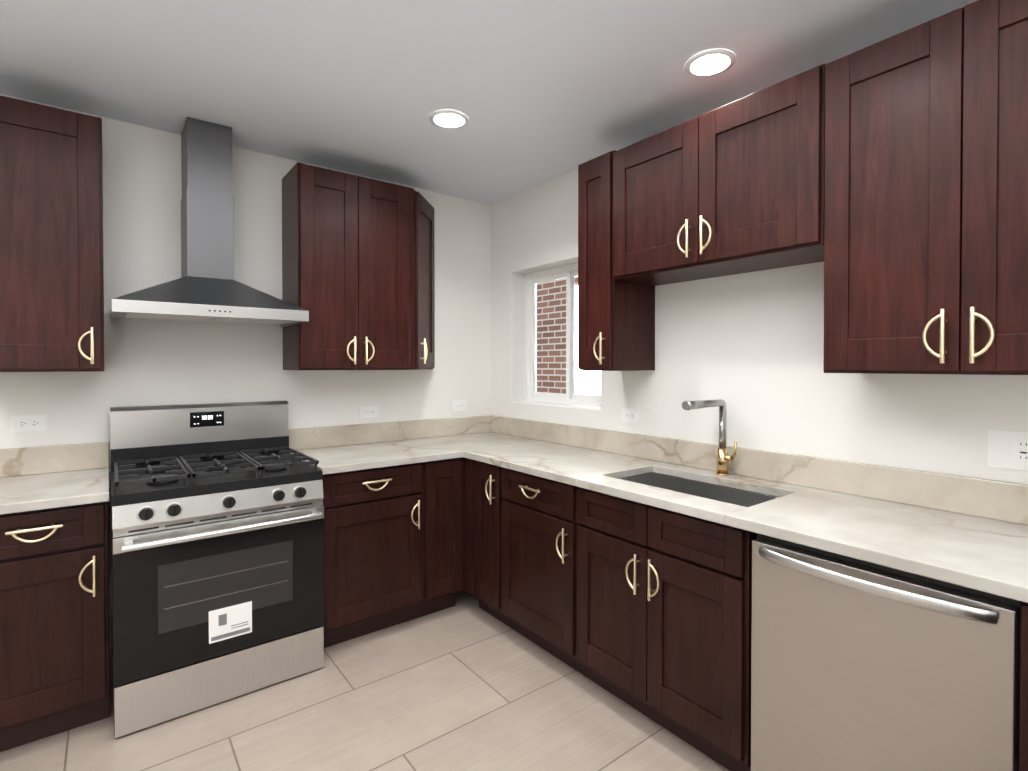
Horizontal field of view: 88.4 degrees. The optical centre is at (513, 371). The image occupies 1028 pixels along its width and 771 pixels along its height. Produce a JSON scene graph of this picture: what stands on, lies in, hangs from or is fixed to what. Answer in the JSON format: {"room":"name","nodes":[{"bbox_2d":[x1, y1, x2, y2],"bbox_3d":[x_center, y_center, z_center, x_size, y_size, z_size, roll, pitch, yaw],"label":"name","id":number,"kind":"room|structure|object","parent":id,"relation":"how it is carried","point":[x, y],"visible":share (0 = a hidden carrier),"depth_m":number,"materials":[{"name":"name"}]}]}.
{"room":"kitchen","nodes":[
{"label":"kitchen","id":0,"kind":"room"},
{"bbox_2d":[0,94,490,659],"bbox_3d":[-1.837,0.087,2.630,4.120,2.560,0.120,-1,1,-37],"label":"wall","id":1,"kind":"structure","parent":0,"point":[160,362],"depth_m":2.80,"materials":[{"name":"paint"}]},
{"bbox_2d":[10,414,46,432],"bbox_3d":[-2.133,0.227,2.322,0.118,0.072,0.007,-1,1,-37],"label":"electrical outlet","id":2,"kind":"object","parent":1,"relation":"attached to","point":[23,423],"visible":1,"depth_m":2.32,"materials":[{"name":"white plastic"}]},
{"bbox_2d":[0,95,103,371],"bbox_3d":[-1.973,-0.534,2.211,0.400,1.068,0.364,-1,1,-37],"label":"upper cabinet","id":3,"kind":"object","parent":1,"relation":"attached to","point":[51,253],"visible":1,"depth_m":2.12,"materials":[{"name":"brown wood"}]},
{"bbox_2d":[111,117,308,326],"bbox_3d":[-1.449,-0.717,2.525,0.762,0.946,0.498,-1,1,-37],"label":"range hood","id":4,"kind":"object","parent":1,"relation":"attached to","point":[206,287],"visible":1,"depth_m":2.50,"materials":[{"name":"metal"}]},
{"bbox_2d":[282,162,409,369],"bbox_3d":[-0.939,-0.544,3.004,0.626,1.068,0.364,-1,1,-37],"label":"upper cabinet","id":5,"kind":"object","parent":1,"relation":"attached to","point":[345,264],"visible":1,"depth_m":2.86,"materials":[{"name":"brown wood"}]},
{"bbox_2d":[360,406,377,417],"bbox_3d":[-0.897,0.249,3.271,0.118,0.072,0.007,-1,1,-37],"label":"electrical outlet","id":6,"kind":"object","parent":1,"relation":"attached to","point":[368,411],"visible":1,"depth_m":3.27,"materials":[{"name":"white plastic"}]},
{"bbox_2d":[409,187,434,369],"bbox_3d":[-0.583,-0.547,3.312,0.310,1.068,0.310,-1,1,-37],"label":"upper cabinet","id":7,"kind":"object","parent":1,"relation":"attached to","point":[422,282],"visible":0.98,"depth_m":3.20,"materials":[{"name":"brown wood"}]},
{"bbox_2d":[452,400,466,410],"bbox_3d":[-0.380,0.237,3.668,0.118,0.072,0.007,-1,1,-37],"label":"electrical outlet","id":8,"kind":"object","parent":1,"relation":"attached to","point":[460,405],"visible":1,"depth_m":3.67,"materials":[{"name":"white plastic"}]},
{"bbox_2d":[462,457,467,590],"bbox_3d":[-0.229,0.862,3.424,0.608,0.772,0.588,-1,1,-37],"label":"base cabinet","id":9,"kind":"object","parent":1,"relation":"attached to","point":[463,458],"visible":0.07,"depth_m":3.01,"materials":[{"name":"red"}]},
{"bbox_2d":[0,590,728,770],"bbox_3d":[-0.231,1.440,0.651,4.240,0.100,5.240,-1,1,-37],"label":"floor","id":10,"kind":"structure","parent":0,"point":[466,683],"depth_m":2.06,"materials":[{"name":"tile"}]},
{"bbox_2d":[0,501,109,751],"bbox_3d":[-1.883,0.931,2.120,0.410,0.880,0.644,-1,1,-37],"label":"base cabinet","id":11,"kind":"object","parent":10,"relation":"on","point":[54,631],"visible":1,"depth_m":1.93,"materials":[{"name":"brown wood"}]},
{"bbox_2d":[0,442,108,514],"bbox_3d":[-1.918,0.412,2.094,0.496,0.154,0.633,-1,1,-37],"label":"countertop","id":12,"kind":"structure","parent":11,"relation":"on","point":[55,476],"depth_m":2.26,"materials":[{"name":"stone"}]},
{"bbox_2d":[110,400,323,737],"bbox_3d":[-1.358,0.766,2.422,0.775,1.199,0.737,-1,1,-37],"label":"gas range","id":13,"kind":"object","parent":10,"relation":"on","point":[217,552],"visible":1,"depth_m":2.21,"materials":[{"name":"silver metal"}]},
{"bbox_2d":[322,462,421,647],"bbox_3d":[-0.875,0.922,2.893,0.546,0.880,0.644,-1,1,-37],"label":"base cabinet","id":14,"kind":"object","parent":10,"relation":"on","point":[373,550],"visible":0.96,"depth_m":2.66,"materials":[{"name":"brown wood"}]},
{"bbox_2d":[416,458,462,617],"bbox_3d":[-0.566,0.919,3.152,0.255,0.880,0.610,-1,1,-37],"label":"base cabinet","id":15,"kind":"object","parent":10,"relation":"on","point":[442,533],"visible":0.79,"depth_m":2.91,"materials":[{"name":"brown wood"}]},
{"bbox_2d":[288,419,459,474],"bbox_3d":[-0.796,0.402,2.953,0.757,0.154,0.636,-1,1,-37],"label":"countertop","id":16,"kind":"structure","parent":15,"relation":"on","point":[343,448],"depth_m":3.08,"materials":[{"name":"stone"}]},
{"bbox_2d":[465,459,487,612],"bbox_3d":[-0.011,0.919,3.138,0.610,0.880,0.088,-1,1,-37],"label":"base cabinet","id":17,"kind":"object","parent":10,"relation":"on","point":[469,536],"visible":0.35,"depth_m":2.95,"materials":[{"name":"brown wood"}]},
{"bbox_2d":[474,461,514,629],"bbox_3d":[0.079,0.921,2.993,0.644,0.880,0.250,-1,1,-37],"label":"base cabinet","id":18,"kind":"object","parent":10,"relation":"on","point":[488,498],"visible":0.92,"depth_m":2.82,"materials":[{"name":"brown wood"}]},
{"bbox_2d":[501,468,589,678],"bbox_3d":[0.323,0.924,2.676,0.644,0.880,0.548,-1,1,-37],"label":"base cabinet","id":19,"kind":"object","parent":10,"relation":"on","point":[539,524],"visible":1,"depth_m":2.47,"materials":[{"name":"brown wood"}]},
{"bbox_2d":[577,487,756,770],"bbox_3d":[0.725,0.930,2.151,0.644,0.880,0.770,-1,1,-37],"label":"base cabinet","id":20,"kind":"object","parent":10,"relation":"on","point":[664,614],"visible":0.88,"depth_m":1.90,"materials":[{"name":"brown wood"}]},
{"bbox_2d":[432,415,1027,602],"bbox_3d":[0.698,0.411,2.170,0.658,0.154,3.698,-1,1,-37],"label":"countertop","id":21,"kind":"structure","parent":20,"relation":"on","point":[968,532],"depth_m":1.82,"materials":[{"name":"stone"}]},
{"bbox_2d":[620,472,778,506],"bbox_3d":[0.727,0.602,2.164,0.385,0.223,0.700,-1,1,-37],"label":"sink basin","id":22,"kind":"object","parent":21,"relation":"in","point":[739,497],"visible":0.15,"depth_m":2.32,"materials":[{"name":"silver metal"}]},
{"bbox_2d":[682,399,736,475],"bbox_3d":[0.831,0.286,2.224,0.303,0.333,0.101,-1,1,-37],"label":"faucet","id":23,"kind":"object","parent":21,"relation":"on","point":[724,458],"visible":1,"depth_m":2.30,"materials":[{"name":"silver metal"}]},
{"bbox_2d":[751,533,1022,770],"bbox_3d":[1.139,0.940,1.577,0.646,0.874,0.613,-1,1,-37],"label":"dishwasher","id":24,"kind":"object","parent":10,"relation":"on","point":[858,665],"visible":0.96,"depth_m":1.38,"materials":[{"name":"silver metal"}]},
{"bbox_2d":[1019,602,1027,770],"bbox_3d":[1.389,0.940,1.314,0.610,0.880,0.100,-1,1,-37],"label":"base cabinet","id":25,"kind":"object","parent":10,"relation":"on","point":[1023,754],"visible":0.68,"depth_m":1.16,"materials":[{"name":"brown wood"}]},
{"bbox_2d":[0,0,976,204],"bbox_3d":[-0.231,-1.220,0.620,4.240,0.100,5.240,-1,1,-37],"label":"ceiling","id":26,"kind":"structure","parent":0,"point":[536,92],"depth_m":2.06,"materials":[{"name":"paint"}]},
{"bbox_2d":[430,110,468,128],"bbox_3d":[-0.306,-1.187,2.492,0.184,0.007,0.184,-1,1,-37],"label":"recessed light","id":27,"kind":"object","parent":26,"relation":"in","point":[450,119],"visible":1,"depth_m":2.48,"materials":[{"name":"white plastic"}]},
{"bbox_2d":[685,49,735,76],"bbox_3d":[0.753,-1.182,2.032,0.184,0.007,0.184,-1,1,-37],"label":"recessed light","id":28,"kind":"object","parent":26,"relation":"in","point":[710,63],"visible":1,"depth_m":2.02,"materials":[{"name":"white plastic"}]},
{"bbox_2d":[491,1,1027,483],"bbox_3d":[1.439,0.095,1.917,0.210,2.560,5.240,-1,1,-37],"label":"wall","id":29,"kind":"structure","parent":0,"point":[747,349],"depth_m":2.28,"materials":[{"name":"paint"}]},
{"bbox_2d":[513,263,600,410],"bbox_3d":[0.315,-0.231,3.364,0.186,0.898,0.828,-1,1,-37],"label":"window","id":30,"kind":"structure","parent":29,"relation":"in","point":[556,376],"depth_m":3.48,"materials":[{"name":"white plastic"}]},
{"bbox_2d":[578,150,654,370],"bbox_3d":[0.502,-0.525,2.655,0.364,1.038,0.227,-1,1,-37],"label":"upper cabinet","id":31,"kind":"object","parent":29,"relation":"attached to","point":[616,325],"visible":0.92,"depth_m":2.57,"materials":[{"name":"brown wood"}]},
{"bbox_2d":[621,408,638,422],"bbox_3d":[0.617,0.235,2.809,0.007,0.072,0.118,-1,1,-37],"label":"electrical outlet","id":32,"kind":"object","parent":29,"relation":"attached to","point":[630,415],"visible":1,"depth_m":2.81,"materials":[{"name":"white plastic"}]},
{"bbox_2d":[613,64,825,285],"bbox_3d":[0.852,-0.728,2.197,0.364,0.600,0.918,-1,1,-37],"label":"upper cabinet","id":33,"kind":"object","parent":29,"relation":"attached to","point":[735,187],"visible":0.98,"depth_m":2.03,"materials":[{"name":"brown wood"}]},
{"bbox_2d":[823,0,1027,374],"bbox_3d":[1.352,-0.504,1.548,0.364,1.023,0.720,-1,1,-37],"label":"upper cabinet","id":34,"kind":"object","parent":29,"relation":"attached to","point":[926,210],"visible":1,"depth_m":1.51,"materials":[{"name":"brown wood"}]},
{"bbox_2d":[988,429,1027,470],"bbox_3d":[1.529,0.241,1.618,0.009,0.118,0.118,-1,1,-37],"label":"outlet","id":35,"kind":"object","parent":29,"relation":"attached to","point":[1007,449],"visible":1,"depth_m":1.62,"materials":[{"name":"white plastic"}]}
]}

